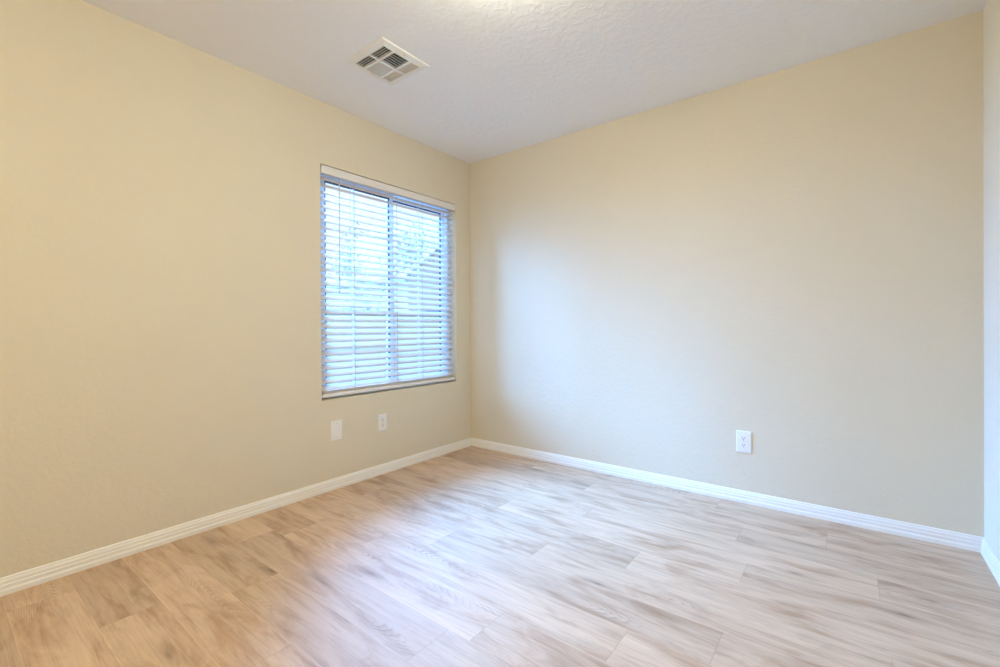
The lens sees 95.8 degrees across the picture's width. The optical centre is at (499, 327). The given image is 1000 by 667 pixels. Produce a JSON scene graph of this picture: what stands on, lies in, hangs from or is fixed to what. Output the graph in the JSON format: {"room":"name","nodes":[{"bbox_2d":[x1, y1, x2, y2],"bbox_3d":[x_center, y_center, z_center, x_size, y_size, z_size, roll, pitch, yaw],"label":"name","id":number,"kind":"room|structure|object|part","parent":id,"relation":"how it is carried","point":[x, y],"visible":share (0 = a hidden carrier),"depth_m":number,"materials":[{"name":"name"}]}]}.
{"room":"empty bedroom","nodes":[
{"label":"empty bedroom","id":0,"kind":"room"},
{"bbox_2d":[0,0,470,577],"bbox_3d":[-1.726,-0.186,2.147,0.150,2.440,4.900,0,0,38],"label":"wall","id":1,"kind":"structure","parent":0,"point":[160,230],"depth_m":2.16,"materials":[{"name":"beige paint"}]},
{"bbox_2d":[0,438,470,596],"bbox_3d":[-1.655,0.999,2.101,0.014,0.068,4.600,0,0,38],"label":"baseboard","id":2,"kind":"structure","parent":1,"relation":"attached to","point":[9,584],"depth_m":2.25,"materials":[{"name":"wood"}]},
{"bbox_2d":[330,419,341,440],"bbox_3d":[-1.047,0.654,2.893,0.007,0.126,0.080,0,0,38],"label":"blank wall plate","id":3,"kind":"object","parent":1,"relation":"attached to","point":[335,426],"visible":1,"depth_m":2.89,"materials":[{"name":"plastic"}]},
{"bbox_2d":[378,414,386,431],"bbox_3d":[-0.826,0.665,3.178,0.008,0.115,0.071,0,0,38],"label":"wall outlet","id":4,"kind":"object","parent":1,"relation":"attached to","point":[382,419],"visible":1,"depth_m":3.17,"materials":[{"name":"plastic"}]},
{"bbox_2d":[320,175,449,398],"bbox_3d":[-0.816,-0.288,3.353,0.057,1.481,1.219,0,0,38],"label":"window","id":5,"kind":"structure","parent":1,"relation":"in","point":[321,181],"depth_m":3.34,"materials":[{"name":"plastic"}]},
{"bbox_3d":[-0.977,-0.286,3.128,0.022,1.403,0.590,0,0,38],"label":"sash","id":6,"kind":"part","parent":5,"relation":"part of","materials":[{"name":"plastic"}]},
{"bbox_2d":[320,165,454,397],"bbox_3d":[-0.761,-0.295,3.311,0.069,1.462,1.205,0,0,38],"label":"window blind","id":7,"kind":"object","parent":5,"relation":"attached to","point":[338,389],"visible":0.88,"depth_m":3.21,"materials":[{"name":"white plastic"}]},
{"bbox_3d":[-0.988,-0.267,3.033,0.046,1.386,0.003,0,0,38],"label":"ladder cord","id":8,"kind":"part","parent":7,"relation":"part of","materials":[{"name":"white fabric"}]},
{"bbox_3d":[-0.764,0.424,3.319,0.050,0.024,1.201,0,0,38],"label":"rail","id":9,"kind":"part","parent":7,"relation":"part of","materials":[{"name":"white plastic"}]},
{"bbox_3d":[-0.768,-0.269,3.317,0.046,1.386,0.003,0,0,38],"label":"ladder cord","id":10,"kind":"part","parent":7,"relation":"part of","materials":[{"name":"white fabric"}]},
{"bbox_3d":[-0.616,-0.270,3.513,0.046,1.386,0.003,0,0,38],"label":"ladder cord","id":11,"kind":"part","parent":7,"relation":"part of","materials":[{"name":"white fabric"}]},
{"bbox_3d":[-0.658,-0.290,3.581,0.022,1.403,0.590,0,0,38],"label":"sash","id":12,"kind":"part","parent":5,"relation":"part of","materials":[{"name":"plastic"}]},
{"bbox_2d":[0,446,999,666],"bbox_3d":[-0.442,1.090,1.163,3.380,0.120,4.900,0,0,38],"label":"floor","id":13,"kind":"structure","parent":0,"point":[471,556],"depth_m":1.78,"materials":[{"name":"brown wood"}]},
{"bbox_2d":[82,0,986,163],"bbox_3d":[-0.457,-1.470,1.154,3.380,0.120,4.900,0,0,38],"label":"ceiling","id":14,"kind":"structure","parent":0,"point":[501,76],"depth_m":2.27,"materials":[{"name":"paint"}]},
{"bbox_2d":[345,37,428,85],"bbox_3d":[-0.602,-1.407,2.413,0.315,0.012,0.308,0,0,38],"label":"ceiling vent","id":15,"kind":"object","parent":14,"relation":"in","point":[382,59],"visible":1,"depth_m":2.39,"materials":[{"name":"metal"}]},
{"bbox_2d":[469,10,983,536],"bbox_3d":[1.005,-0.205,3.036,3.080,2.440,0.150,0,0,38],"label":"wall","id":16,"kind":"structure","parent":0,"point":[792,258],"depth_m":2.55,"materials":[{"name":"beige paint"}]},
{"bbox_2d":[471,438,983,552],"bbox_3d":[0.961,0.982,2.975,3.080,0.068,0.014,0,0,38],"label":"baseboard","id":17,"kind":"structure","parent":16,"relation":"attached to","point":[900,528],"depth_m":2.55,"materials":[{"name":"wood"}]},
{"bbox_2d":[736,430,751,453],"bbox_3d":[1.415,0.661,2.625,0.079,0.125,0.008,0,0,38],"label":"wall outlet","id":18,"kind":"object","parent":16,"relation":"attached to","point":[743,438],"visible":1,"depth_m":2.62,"materials":[{"name":"plastic"}]},
{"bbox_2d":[983,0,999,561],"bbox_3d":[0.873,-0.194,0.229,0.150,2.440,4.750,0,0,38],"label":"wall","id":19,"kind":"structure","parent":0,"point":[991,11],"depth_m":1.91,"materials":[{"name":"white paint"}]},
{"bbox_2d":[980,538,999,585],"bbox_3d":[0.769,0.992,0.224,0.014,0.068,4.600,0,0,38],"label":"baseboard","id":20,"kind":"structure","parent":19,"relation":"attached to","point":[990,558],"depth_m":1.90,"materials":[{"name":"wood"}]},
{"label":"outside","id":21,"kind":"structure","parent":0,"visible":0},
{"bbox_3d":[-4.464,1.364,19.838,25.849,0.150,32.000,0,0,38],"label":"ground","id":22,"kind":"structure","parent":21,"visible":0},
{"bbox_2d":[326,222,433,309],"bbox_3d":[-2.544,-0.443,9.393,2.111,3.519,1.963,0,0,-26],"label":"tree","id":23,"kind":"object","parent":22,"relation":"on","point":[405,233],"visible":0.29,"depth_m":9.30,"materials":[{"name":"green plant"}]},
{"bbox_2d":[326,217,438,311],"bbox_3d":[-3.167,-1.483,18.052,6.500,5.540,7.100,0,0,38],"label":"house","id":24,"kind":"structure","parent":22,"relation":"on","point":[426,221],"depth_m":15.11,"materials":[{"name":"paint"}]},
{"bbox_2d":[326,314,439,383],"bbox_3d":[0.385,0.479,11.648,0.230,1.620,23.000,0,0,38],"label":"wall","id":25,"kind":"structure","parent":22,"relation":"on","point":[326,314],"depth_m":8.14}
]}

